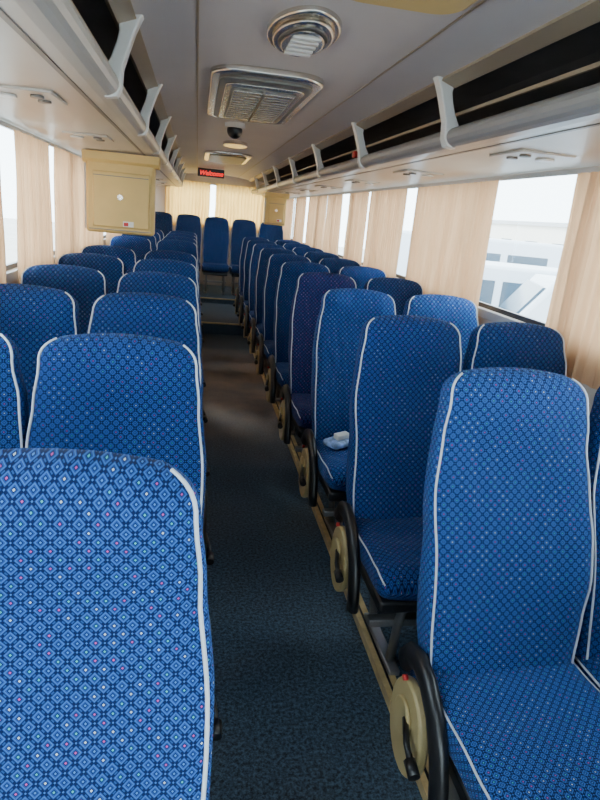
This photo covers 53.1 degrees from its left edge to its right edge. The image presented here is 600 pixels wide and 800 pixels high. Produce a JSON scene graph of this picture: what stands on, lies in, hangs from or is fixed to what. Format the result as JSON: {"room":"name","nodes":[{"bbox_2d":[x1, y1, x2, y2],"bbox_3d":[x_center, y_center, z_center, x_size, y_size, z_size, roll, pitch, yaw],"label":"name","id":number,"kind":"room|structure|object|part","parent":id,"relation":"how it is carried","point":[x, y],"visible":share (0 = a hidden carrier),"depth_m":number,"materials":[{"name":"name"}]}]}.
{"room":"vehicle interior","nodes":[
{"label":"vehicle interior","id":0,"kind":"room"},
{"bbox_2d":[2,126,105,283],"bbox_3d":[-1.730,-0.979,4.338,0.075,2.310,13.700,2,17,-10],"label":"wall","id":1,"kind":"structure","parent":0,"point":[12,274],"depth_m":3.11,"materials":[{"name":"grey"}]},
{"bbox_2d":[6,250,54,270],"bbox_3d":[-1.577,-1.167,3.505,0.020,0.700,1.640,2,17,-10],"label":"window","id":2,"kind":"structure","parent":1,"relation":"in","point":[12,265],"depth_m":3.18,"materials":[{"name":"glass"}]},
{"bbox_2d":[0,120,81,157],"bbox_3d":[-1.617,-1.709,4.096,0.015,0.022,13.450,2,17,-10],"label":"rail","id":3,"kind":"object","parent":1,"relation":"attached to","point":[2,123],"visible":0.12,"depth_m":3.26,"materials":[{"name":"grey metal"}]},
{"bbox_2d":[0,173,5,282],"bbox_3d":[-1.283,-0.662,2.231,0.041,0.824,1.211,2,17,-10],"label":"window curtain","id":4,"kind":"object","parent":3,"relation":"hanging from","point":[2,235],"visible":0.66,"depth_m":2.77,"materials":[{"name":"fabric"}]},
{"bbox_2d":[13,129,53,283],"bbox_3d":[-1.477,-1.024,3.354,0.041,0.824,0.712,2,17,-10],"label":"window curtain","id":5,"kind":"object","parent":3,"relation":"hanging from","point":[34,209],"visible":0.84,"depth_m":3.25,"materials":[{"name":"fabric"}]},
{"bbox_2d":[54,147,80,263],"bbox_3d":[-1.621,-1.296,4.200,0.042,0.824,0.812,2,17,-10],"label":"window curtain","id":6,"kind":"object","parent":3,"relation":"hanging from","point":[67,182],"visible":0.89,"depth_m":4.09,"materials":[{"name":"fabric"}]},
{"bbox_2d":[80,158,103,250],"bbox_3d":[-1.790,-1.613,5.189,0.035,0.824,1.106,2,17,-10],"label":"window curtain","id":7,"kind":"object","parent":3,"relation":"hanging from","point":[88,238],"visible":0.21,"depth_m":4.76,"materials":[{"name":"fabric"}]},
{"bbox_2d":[106,233,120,244],"bbox_3d":[-2.016,-2.037,6.504,0.040,0.824,1.103,2,17,-10],"label":"window curtain","id":8,"kind":"object","parent":3,"relation":"hanging from","point":[109,236],"visible":0.05,"depth_m":6.20,"materials":[{"name":"fabric"}]},
{"bbox_2d":[0,0,186,186],"bbox_3d":[-1.243,-1.812,4.079,0.754,0.278,13.560,2,17,-10],"label":"luggage rack","id":9,"kind":"object","parent":1,"relation":"attached to","point":[58,86],"visible":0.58,"depth_m":1.87,"materials":[{"name":"plastic"},{"name":"white plastic"},{"name":"grey metal"}]},
{"bbox_2d":[82,149,160,235],"bbox_3d":[-1.225,-1.415,4.135,0.500,0.520,0.160,2,17,-10],"label":"housing","id":10,"kind":"object","parent":9,"relation":"attached to","point":[120,188],"visible":1,"depth_m":4.07,"materials":[{"name":"beige plastic"}]},
{"bbox_2d":[72,0,185,172],"bbox_3d":[-1.261,-1.917,4.116,0.725,0.310,13.700,2,17,-10],"label":"luggage rack opening","id":11,"kind":"structure","parent":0,"point":[103,18],"depth_m":2.23,"materials":[{"name":"brown metal"}]},
{"bbox_2d":[155,173,269,286],"bbox_3d":[-1.569,-3.010,11.035,2.660,2.310,0.060,2,17,-10],"label":"wall","id":12,"kind":"structure","parent":0,"point":[229,180],"depth_m":10.77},
{"bbox_2d":[165,180,210,227],"bbox_3d":[-2.008,-3.499,10.706,0.786,0.786,0.041,2,17,-10],"label":"curtain","id":13,"kind":"object","parent":12,"relation":"attached to","point":[193,198],"visible":0.62,"depth_m":10.69,"materials":[{"name":"fabric"}]},
{"bbox_2d":[214,184,264,232],"bbox_3d":[-1.075,-3.462,10.877,0.926,0.786,0.039,2,17,-10],"label":"curtain","id":14,"kind":"object","parent":12,"relation":"attached to","point":[233,202],"visible":0.65,"depth_m":10.85,"materials":[{"name":"fabric"}]},
{"bbox_2d":[199,284,250,335],"bbox_3d":[-1.373,-1.501,9.652,2.540,0.276,3.515,2,17,-10],"label":"steps","id":15,"kind":"structure","parent":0,"point":[219,316],"depth_m":8.85,"materials":[{"name":"carpet"}]},
{"bbox_2d":[155,229,163,239],"bbox_3d":[-2.059,-1.662,8.067,0.463,1.241,0.731,2,17,-10],"label":"seat","id":16,"kind":"object","parent":15,"relation":"on","point":[159,232],"visible":0.06,"depth_m":8.15,"materials":[{"name":"fabric"}]},
{"bbox_2d":[155,211,172,236],"bbox_3d":[-2.348,-2.483,9.980,0.466,1.240,0.731,2,17,-11],"label":"seat","id":17,"kind":"object","parent":15,"relation":"on","point":[163,220],"visible":0.19,"depth_m":10.05,"materials":[{"name":"fabric"}]},
{"bbox_2d":[168,231,201,305],"bbox_3d":[-1.583,-1.640,8.145,0.539,1.240,0.747,2,17,-11],"label":"seat","id":18,"kind":"object","parent":15,"relation":"on","point":[184,232],"visible":0.11,"depth_m":8.21,"materials":[{"name":"fabric"}]},
{"bbox_2d":[175,214,201,270],"bbox_3d":[-1.887,-2.466,10.065,0.463,1.240,0.731,2,17,-11],"label":"seat","id":19,"kind":"object","parent":15,"relation":"on","point":[184,222],"visible":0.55,"depth_m":10.13,"materials":[{"name":"fabric"}]},
{"bbox_2d":[202,217,229,294],"bbox_3d":[-1.427,-2.448,10.150,0.463,1.241,0.731,2,17,-11],"label":"seat","id":20,"kind":"object","parent":15,"relation":"on","point":[215,237],"visible":1,"depth_m":10.20,"materials":[{"name":"fabric"}]},
{"bbox_2d":[229,219,256,294],"bbox_3d":[-0.966,-2.430,10.235,0.463,1.241,0.731,2,17,-10],"label":"seat","id":21,"kind":"object","parent":15,"relation":"on","point":[241,228],"visible":0.65,"depth_m":10.28,"materials":[{"name":"fabric"}]},
{"bbox_2d":[233,237,268,315],"bbox_3d":[-0.664,-1.638,8.423,0.532,1.240,0.742,2,17,-10],"label":"seat","id":22,"kind":"object","parent":15,"relation":"on","point":[238,293],"visible":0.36,"depth_m":8.46,"materials":[{"name":"fabric"}]},
{"bbox_2d":[258,222,283,241],"bbox_3d":[-0.501,-2.412,10.320,0.463,1.241,0.731,2,17,-11],"label":"seat","id":23,"kind":"object","parent":15,"relation":"on","point":[273,233],"visible":0.2,"depth_m":10.38,"materials":[{"name":"fabric"}]},
{"bbox_2d":[275,240,299,245],"bbox_3d":[-0.173,-1.622,8.523,0.463,1.240,0.731,2,17,-11],"label":"seat","id":24,"kind":"object","parent":15,"relation":"on","point":[278,242],"visible":0.1,"depth_m":8.56,"materials":[{"name":"fabric"}]},
{"bbox_2d":[201,333,422,799],"bbox_3d":[0.149,0.682,3.332,1.670,0.070,10.200,2,17,-10],"label":"floor","id":25,"kind":"structure","parent":0,"point":[304,714],"depth_m":2.41,"materials":[{"name":"carpet"}]},
{"bbox_2d":[237,240,276,326],"bbox_3d":[-0.528,-1.390,7.653,0.536,1.240,0.745,2,17,-10],"label":"seat","id":26,"kind":"object","parent":25,"relation":"on","point":[243,301],"visible":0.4,"depth_m":7.69,"materials":[{"name":"fabric"}]},
{"bbox_2d":[241,243,284,351],"bbox_3d":[-0.398,-1.143,6.882,0.528,1.240,0.738,2,17,-10],"label":"seat","id":27,"kind":"object","parent":25,"relation":"on","point":[248,310],"visible":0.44,"depth_m":6.92,"materials":[{"name":"fabric"}]},
{"bbox_2d":[247,248,296,375],"bbox_3d":[-0.262,-0.894,6.112,0.532,1.240,0.742,2,17,-11],"label":"seat","id":28,"kind":"object","parent":25,"relation":"on","point":[264,255],"visible":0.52,"depth_m":6.15,"materials":[{"name":"fabric"}]},
{"bbox_2d":[254,254,310,401],"bbox_3d":[-0.131,-0.647,5.342,0.532,1.240,0.742,2,17,-10],"label":"seat","id":29,"kind":"object","parent":25,"relation":"on","point":[265,341],"visible":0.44,"depth_m":5.38,"materials":[{"name":"fabric"}]},
{"bbox_2d":[264,261,329,434],"bbox_3d":[0.003,-0.399,4.571,0.528,1.240,0.738,2,17,-11],"label":"seat","id":30,"kind":"object","parent":25,"relation":"on","point":[278,372],"visible":0.45,"depth_m":4.61,"materials":[{"name":"fabric"}]},
{"bbox_2d":[283,243,310,250],"bbox_3d":[-0.045,-1.375,7.752,0.463,1.241,0.731,2,17,-10],"label":"seat","id":31,"kind":"object","parent":25,"relation":"on","point":[289,246],"visible":0.1,"depth_m":7.80,"materials":[{"name":"fabric"}]},
{"bbox_2d":[292,247,323,255],"bbox_3d":[0.091,-1.127,6.982,0.466,1.240,0.731,2,17,-11],"label":"seat","id":32,"kind":"object","parent":25,"relation":"on","point":[301,251],"visible":0.07,"depth_m":7.03,"materials":[{"name":"fabric"}]},
{"bbox_2d":[277,272,356,451],"bbox_3d":[0.131,-0.151,3.801,0.528,1.240,0.738,2,17,-10],"label":"seat","id":33,"kind":"object","parent":25,"relation":"on","point":[296,406],"visible":0.48,"depth_m":3.84,"materials":[{"name":"fabric"}]},
{"bbox_2d":[304,252,339,262],"bbox_3d":[0.223,-0.879,6.212,0.466,1.240,0.731,2,17,-11],"label":"seat","id":34,"kind":"object","parent":25,"relation":"on","point":[314,257],"visible":0.11,"depth_m":6.26,"materials":[{"name":"fabric"}]},
{"bbox_2d":[246,333,428,799],"bbox_3d":[0.124,0.658,3.314,0.057,0.040,10.190,2,17,-10],"label":"trim","id":35,"kind":"structure","parent":25,"relation":"on","point":[386,682],"depth_m":2.39,"materials":[{"name":"beige plastic"}]},
{"bbox_2d":[318,258,359,273],"bbox_3d":[0.351,-0.631,5.441,0.466,1.240,0.731,2,17,-10],"label":"seat","id":36,"kind":"object","parent":25,"relation":"on","point":[334,265],"visible":0.16,"depth_m":5.49,"materials":[{"name":"fabric"}]},
{"bbox_2d":[299,288,395,536],"bbox_3d":[0.268,0.097,3.031,0.528,1.240,0.738,2,17,-11],"label":"seat","id":37,"kind":"object","parent":25,"relation":"on","point":[343,313],"visible":0.57,"depth_m":3.08,"materials":[{"name":"fabric"}]},
{"bbox_2d":[323,431,348,449],"bbox_3d":[0.205,0.195,2.993,0.170,0.060,0.100,-11,23,-43],"label":"pack","id":38,"kind":"object","parent":37,"relation":"on","point":[340,440],"visible":0.78,"depth_m":2.95,"materials":[{"name":"white plastic"}]},
{"bbox_2d":[337,266,385,288],"bbox_3d":[0.488,-0.383,4.671,0.463,1.240,0.731,2,17,-11],"label":"seat","id":39,"kind":"object","parent":25,"relation":"on","point":[361,275],"visible":0.1,"depth_m":4.72,"materials":[{"name":"fabric"}]},
{"bbox_2d":[364,277,422,314],"bbox_3d":[0.618,-0.136,3.900,0.463,1.240,0.731,2,17,-10],"label":"seat","id":40,"kind":"object","parent":25,"relation":"on","point":[400,290],"visible":0.1,"depth_m":3.96,"materials":[{"name":"fabric"}]},
{"bbox_2d":[330,315,461,675],"bbox_3d":[0.401,0.345,2.260,0.536,1.240,0.745,2,17,-11],"label":"seat","id":41,"kind":"object","parent":25,"relation":"on","point":[403,363],"visible":0.7,"depth_m":2.31,"materials":[{"name":"fabric"}]},
{"bbox_2d":[402,294,478,370],"bbox_3d":[0.747,0.112,3.129,0.463,1.240,0.731,2,17,-10],"label":"seat","id":42,"kind":"object","parent":25,"relation":"on","point":[461,312],"visible":0.17,"depth_m":3.19,"materials":[{"name":"fabric"}]},
{"bbox_2d":[390,367,599,799],"bbox_3d":[0.531,0.592,1.490,0.536,1.240,0.745,2,17,-10],"label":"seat","id":43,"kind":"object","parent":25,"relation":"on","point":[498,702],"visible":1,"depth_m":1.54,"materials":[{"name":"fabric"}]},
{"bbox_2d":[463,322,566,375],"bbox_3d":[0.885,0.360,2.360,0.463,1.240,0.731,2,17,-11],"label":"seat","id":44,"kind":"object","parent":25,"relation":"on","point":[492,344],"visible":0.26,"depth_m":2.41,"materials":[{"name":"fabric"}]},
{"bbox_2d":[574,387,599,689],"bbox_3d":[1.013,0.608,1.589,0.463,1.240,0.731,2,17,-10],"label":"seat","id":45,"kind":"object","parent":25,"relation":"on","point":[587,654],"visible":0.49,"depth_m":1.64,"materials":[{"name":"fabric"}]},
{"bbox_2d":[131,0,588,179],"bbox_3d":[-0.361,-1.971,4.253,1.120,0.125,13.700,2,17,-10],"label":"ceiling","id":46,"kind":"structure","parent":0,"point":[381,56],"depth_m":2.20,"materials":[{"name":"plastic"}]},
{"bbox_2d":[198,167,223,178],"bbox_3d":[-1.352,-3.448,9.118,0.400,0.120,0.066,2,17,-10],"label":"led sign","id":47,"kind":"object","parent":46,"relation":"attached to","point":[205,172],"visible":1,"depth_m":9.09,"materials":[{"name":"black plastic"}]},
{"bbox_2d":[204,150,251,164],"bbox_3d":[-0.838,-2.761,6.845,0.500,0.046,1.200,2,17,-10],"label":"ceiling vent","id":48,"kind":"object","parent":46,"relation":"in","point":[228,157],"visible":0.95,"depth_m":6.48,"materials":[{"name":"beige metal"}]},
{"bbox_2d":[225,121,244,138],"bbox_3d":[-0.458,-1.891,4.210,0.140,0.110,0.140,2,17,-10],"label":"dome camera","id":49,"kind":"object","parent":46,"relation":"attached to","point":[234,129],"visible":0.95,"depth_m":4.17,"materials":[{"name":"black plastic"}]},
{"bbox_2d":[223,140,247,148],"bbox_3d":[-0.585,-2.316,5.434,0.220,0.035,0.400,2,17,-10],"label":"ceiling lamp","id":50,"kind":"object","parent":46,"relation":"attached to","point":[236,144],"depth_m":5.32,"materials":[{"name":"white plastic"}]},
{"bbox_2d":[206,64,323,123],"bbox_3d":[-0.235,-1.573,3.179,0.500,0.068,1.400,2,17,-10],"label":"ceiling vent","id":51,"kind":"object","parent":46,"relation":"in","point":[249,93],"visible":0.98,"depth_m":2.78,"materials":[{"name":"silver metal"}]},
{"bbox_2d":[266,5,341,57],"bbox_3d":[0.009,-1.189,1.971,0.236,0.060,0.500,2,17,-10],"label":"ceiling lamp","id":52,"kind":"object","parent":46,"relation":"attached to","point":[303,30],"depth_m":1.86,"materials":[{"name":"silver metal"}]},
{"bbox_2d":[353,0,477,14],"bbox_3d":[0.318,-0.917,1.175,0.340,0.040,0.840,2,17,-10],"label":"hatch","id":53,"kind":"object","parent":46,"relation":"attached to","point":[439,7],"visible":1,"depth_m":1.53,"materials":[{"name":"beige plastic"}]},
{"bbox_2d":[248,0,599,183],"bbox_3d":[0.522,-1.849,4.444,0.725,0.310,13.700,2,17,-10],"label":"luggage rack opening","id":54,"kind":"structure","parent":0,"point":[569,42],"depth_m":2.22,"materials":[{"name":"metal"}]},
{"bbox_2d":[290,166,598,414],"bbox_3d":[0.811,-0.882,4.805,0.075,2.310,13.700,2,17,-10],"label":"wall","id":55,"kind":"structure","parent":0,"point":[484,315],"depth_m":3.22,"materials":[{"name":"grey"}]},
{"bbox_2d":[291,199,295,239],"bbox_3d":[-0.110,-3.109,10.317,0.020,0.700,1.440,2,17,-10],"label":"window","id":56,"kind":"structure","parent":55,"relation":"in","point":[295,199],"depth_m":10.30,"materials":[{"name":"clear glass"}]},
{"bbox_2d":[361,262,404,278],"bbox_3d":[0.736,-1.522,5.384,0.020,0.700,1.740,2,17,-10],"label":"window sill","id":57,"kind":"structure","parent":55,"relation":"in","point":[397,275],"depth_m":4.85,"materials":[{"name":"white"}]},
{"bbox_2d":[251,61,599,196],"bbox_3d":[0.511,-1.744,4.402,0.754,0.278,13.560,2,17,-10],"label":"luggage rack","id":58,"kind":"object","parent":55,"relation":"attached to","point":[560,132],"visible":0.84,"depth_m":2.34,"materials":[{"name":"plastic"},{"name":"white plastic"},{"name":"aluminum"}]},
{"bbox_2d":[263,192,289,225],"bbox_3d":[-0.349,-2.765,8.694,0.350,0.445,0.160,2,17,-10],"label":"housing","id":59,"kind":"object","parent":58,"relation":"attached to","point":[275,204],"visible":1,"depth_m":8.63,"materials":[{"name":"beige plastic"}]},
{"bbox_2d":[352,151,357,157],"bbox_3d":[0.351,-1.575,3.860,0.057,0.047,0.192,2,17,-10],"label":"hammer","id":60,"kind":"object","parent":58,"relation":"on","point":[354,153],"visible":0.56,"depth_m":3.77,"materials":[{"name":"red plastic"}]},
{"bbox_2d":[289,166,599,325],"bbox_3d":[0.839,-1.290,4.652,0.065,0.702,13.450,2,17,-10],"label":"window","id":61,"kind":"structure","parent":55,"relation":"in","point":[514,315],"depth_m":3.16,"materials":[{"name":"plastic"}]},
{"bbox_2d":[283,198,293,239],"bbox_3d":[-0.218,-3.078,10.470,0.043,0.824,1.007,2,17,-10],"label":"window curtain","id":62,"kind":"object","parent":61,"relation":"hanging from","point":[287,229],"visible":0.64,"depth_m":10.27,"materials":[{"name":"fabric"}]},
{"bbox_2d":[293,197,306,243],"bbox_3d":[-0.017,-2.699,9.293,0.037,0.824,0.910,2,17,-10],"label":"window curtain","id":63,"kind":"object","parent":61,"relation":"hanging from","point":[300,209],"visible":0.78,"depth_m":9.19,"materials":[{"name":"fabric"}]},
{"bbox_2d":[305,196,326,248],"bbox_3d":[0.201,-2.291,8.024,0.040,0.824,1.206,2,17,-10],"label":"window curtain","id":64,"kind":"object","parent":61,"relation":"hanging from","point":[317,206],"visible":0.84,"depth_m":7.91,"materials":[{"name":"fabric"}]},
{"bbox_2d":[322,194,342,254],"bbox_3d":[0.374,-1.967,7.016,0.040,0.824,0.763,2,17,-10],"label":"window curtain","id":65,"kind":"object","parent":61,"relation":"hanging from","point":[334,205],"visible":0.84,"depth_m":6.94,"materials":[{"name":"fabric"}]},
{"bbox_2d":[343,192,369,265],"bbox_3d":[0.547,-1.639,5.996,0.038,0.824,0.728,2,17,-10],"label":"window curtain","id":66,"kind":"object","parent":61,"relation":"hanging from","point":[358,202],"visible":0.78,"depth_m":5.93,"materials":[{"name":"fabric"}]},
{"bbox_2d":[363,188,407,277],"bbox_3d":[0.696,-1.362,5.135,0.042,0.824,0.954,2,17,-10],"label":"window curtain","id":67,"kind":"object","parent":61,"relation":"hanging from","point":[387,208],"visible":0.84,"depth_m":5.02,"materials":[{"name":"fabric"}]},
{"bbox_3d":[0.845,-1.615,4.548,0.015,0.022,13.450,2,17,-10],"label":"curtain rail","id":68,"kind":"part","parent":61,"relation":"part of","materials":[{"name":"white plastic"}]},
{"bbox_2d":[405,180,498,309],"bbox_3d":[0.917,-0.949,3.851,0.042,0.824,1.199,2,17,-10],"label":"window curtain","id":69,"kind":"object","parent":61,"relation":"hanging from","point":[452,223],"visible":0.75,"depth_m":3.70,"materials":[{"name":"fabric"}]},
{"bbox_2d":[545,171,599,389],"bbox_3d":[1.215,-0.390,2.113,0.042,0.824,1.120,2,17,-10],"label":"window curtain","id":70,"kind":"object","parent":61,"relation":"hanging from","point":[574,308],"visible":0.86,"depth_m":2.46,"materials":[{"name":"fabric"}]},
{"bbox_3d":[-1.099,0.634,3.102,0.870,0.070,10.200,2,17,-10],"label":"floor","id":71,"kind":"structure","parent":0,"visible":0},
{"bbox_2d":[0,333,29,448],"bbox_3d":[-0.910,0.487,1.388,0.463,1.240,0.731,2,17,-11],"label":"seat","id":72,"kind":"object","parent":71,"relation":"on","point":[14,403],"visible":0.3,"depth_m":1.49,"materials":[{"name":"fabric"}]},
{"bbox_2d":[0,283,79,416],"bbox_3d":[-1.039,0.248,2.130,0.466,1.240,0.731,2,17,-11],"label":"seat","id":73,"kind":"object","parent":71,"relation":"on","point":[31,316],"visible":0.27,"depth_m":2.20,"materials":[{"name":"fabric"}]},
{"bbox_2d":[21,264,107,333],"bbox_3d":[-1.168,0.010,2.872,0.466,1.240,0.731,2,17,-10],"label":"seat","id":74,"kind":"object","parent":71,"relation":"on","point":[86,285],"visible":0.2,"depth_m":2.94,"materials":[{"name":"fabric"}]},
{"bbox_2d":[57,253,125,293],"bbox_3d":[-1.298,-0.229,3.613,0.466,1.240,0.731,2,17,-10],"label":"seat","id":75,"kind":"object","parent":71,"relation":"on","point":[113,268],"visible":0.16,"depth_m":3.68,"materials":[{"name":"fabric"}]},
{"bbox_2d":[0,448,214,799],"bbox_3d":[-0.312,0.747,0.722,0.535,1.241,0.745,2,17,-10],"label":"seat","id":76,"kind":"object","parent":71,"relation":"on","point":[107,679],"visible":1,"depth_m":0.79,"materials":[{"name":"fabric"}]},
{"bbox_2d":[81,245,136,272],"bbox_3d":[-1.423,-0.468,4.356,0.463,1.240,0.731,2,17,-11],"label":"seat","id":77,"kind":"object","parent":71,"relation":"on","point":[127,256],"visible":0.12,"depth_m":4.42,"materials":[{"name":"fabric"}]},
{"bbox_2d":[24,333,221,740],"bbox_3d":[-0.441,0.508,1.464,0.535,1.241,0.745,2,17,-10],"label":"seat","id":78,"kind":"object","parent":71,"relation":"on","point":[131,394],"visible":0.33,"depth_m":1.52,"materials":[{"name":"fabric"}]},
{"bbox_2d":[110,235,151,261],"bbox_3d":[-1.680,-0.946,5.840,0.463,1.240,0.731,2,17,-10],"label":"seat","id":79,"kind":"object","parent":71,"relation":"on","point":[141,246],"visible":0.12,"depth_m":5.90,"materials":[{"name":"fabric"}]},
{"bbox_2d":[121,234,156,250],"bbox_3d":[-1.805,-1.184,6.583,0.463,1.240,0.731,2,17,-10],"label":"seat","id":80,"kind":"object","parent":71,"relation":"on","point":[152,239],"visible":0.06,"depth_m":6.66,"materials":[{"name":"fabric"}]},
{"bbox_2d":[86,292,213,564],"bbox_3d":[-0.567,0.270,2.206,0.535,1.241,0.744,2,17,-10],"label":"seat","id":81,"kind":"object","parent":71,"relation":"on","point":[168,317],"visible":0.23,"depth_m":2.26,"materials":[{"name":"fabric"}]},
{"bbox_2d":[153,232,160,242],"bbox_3d":[-1.934,-1.423,7.325,0.463,1.241,0.731,2,17,-10],"label":"seat","id":82,"kind":"object","parent":71,"relation":"on","point":[157,236],"visible":0.02,"depth_m":7.41,"materials":[{"name":"fabric"}]},
{"bbox_2d":[116,271,209,476],"bbox_3d":[-0.694,0.031,2.948,0.535,1.241,0.744,2,17,-10],"label":"seat","id":83,"kind":"object","parent":71,"relation":"on","point":[164,283],"visible":0.21,"depth_m":3.00,"materials":[{"name":"fabric"}]},
{"bbox_2d":[132,259,207,422],"bbox_3d":[-0.820,-0.208,3.691,0.539,1.240,0.747,2,17,-10],"label":"seat","id":84,"kind":"object","parent":71,"relation":"on","point":[182,268],"visible":0.16,"depth_m":3.75,"materials":[{"name":"fabric"}]},
{"bbox_2d":[144,250,205,386],"bbox_3d":[-0.947,-0.447,4.433,0.535,1.241,0.744,2,17,-10],"label":"seat","id":85,"kind":"object","parent":71,"relation":"on","point":[157,254],"visible":0.16,"depth_m":4.49,"materials":[{"name":"fabric"}]},
{"bbox_2d":[156,239,203,341],"bbox_3d":[-1.199,-0.924,5.919,0.535,1.241,0.745,2,17,-11],"label":"seat","id":86,"kind":"object","parent":71,"relation":"on","point":[188,247],"visible":0.22,"depth_m":5.97,"materials":[{"name":"fabric"}]},
{"bbox_2d":[162,236,202,327],"bbox_3d":[-1.331,-1.163,6.660,0.539,1.240,0.747,2,17,-10],"label":"seat","id":87,"kind":"object","parent":71,"relation":"on","point":[166,237],"visible":0.14,"depth_m":6.72,"materials":[{"name":"fabric"}]},
{"bbox_2d":[165,233,202,314],"bbox_3d":[-1.454,-1.401,7.403,0.539,1.240,0.747,2,17,-11],"label":"seat","id":88,"kind":"object","parent":71,"relation":"on","point":[169,234],"visible":0.13,"depth_m":7.47,"materials":[{"name":"fabric"}]},
{"label":"outside","id":89,"kind":"structure","parent":0,"visible":0},
{"bbox_2d":[3,218,364,263],"bbox_3d":[-0.736,1.288,5.610,120.000,0.050,130.000,2,17,-10],"label":"ground","id":90,"kind":"structure","parent":89,"point":[10,224],"depth_m":39.61,"materials":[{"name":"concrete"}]},
{"bbox_2d":[396,230,562,275],"bbox_3d":[4.261,-3.582,18.205,6.510,2.800,1.960,7,17,4],"label":"van","id":91,"kind":"object","parent":90,"relation":"on","point":[499,250],"visible":0.09,"depth_m":16.84,"materials":[{"name":"white metal"}]},
{"bbox_2d":[479,261,557,306],"bbox_3d":[4.178,-2.014,13.905,5.210,2.300,1.960,8,17,10],"label":"van","id":92,"kind":"object","parent":90,"relation":"on","point":[500,280],"visible":0.15,"depth_m":12.74,"materials":[{"name":"white metal"}]},
{"bbox_2d":[499,274,555,322],"bbox_3d":[5.118,-0.794,10.201,5.210,2.300,1.960,8,17,10],"label":"van","id":93,"kind":"object","parent":90,"relation":"on","point":[532,299],"visible":0.03,"depth_m":9.55,"materials":[{"name":"white metal"}]},
{"bbox_2d":[490,220,567,244],"bbox_3d":[24.633,-5.689,29.009,6.200,4.200,70.000,2,17,-10],"label":"building","id":94,"kind":"structure","parent":90,"relation":"on","point":[527,231],"depth_m":48.06,"materials":[{"name":"grey"}]}
]}

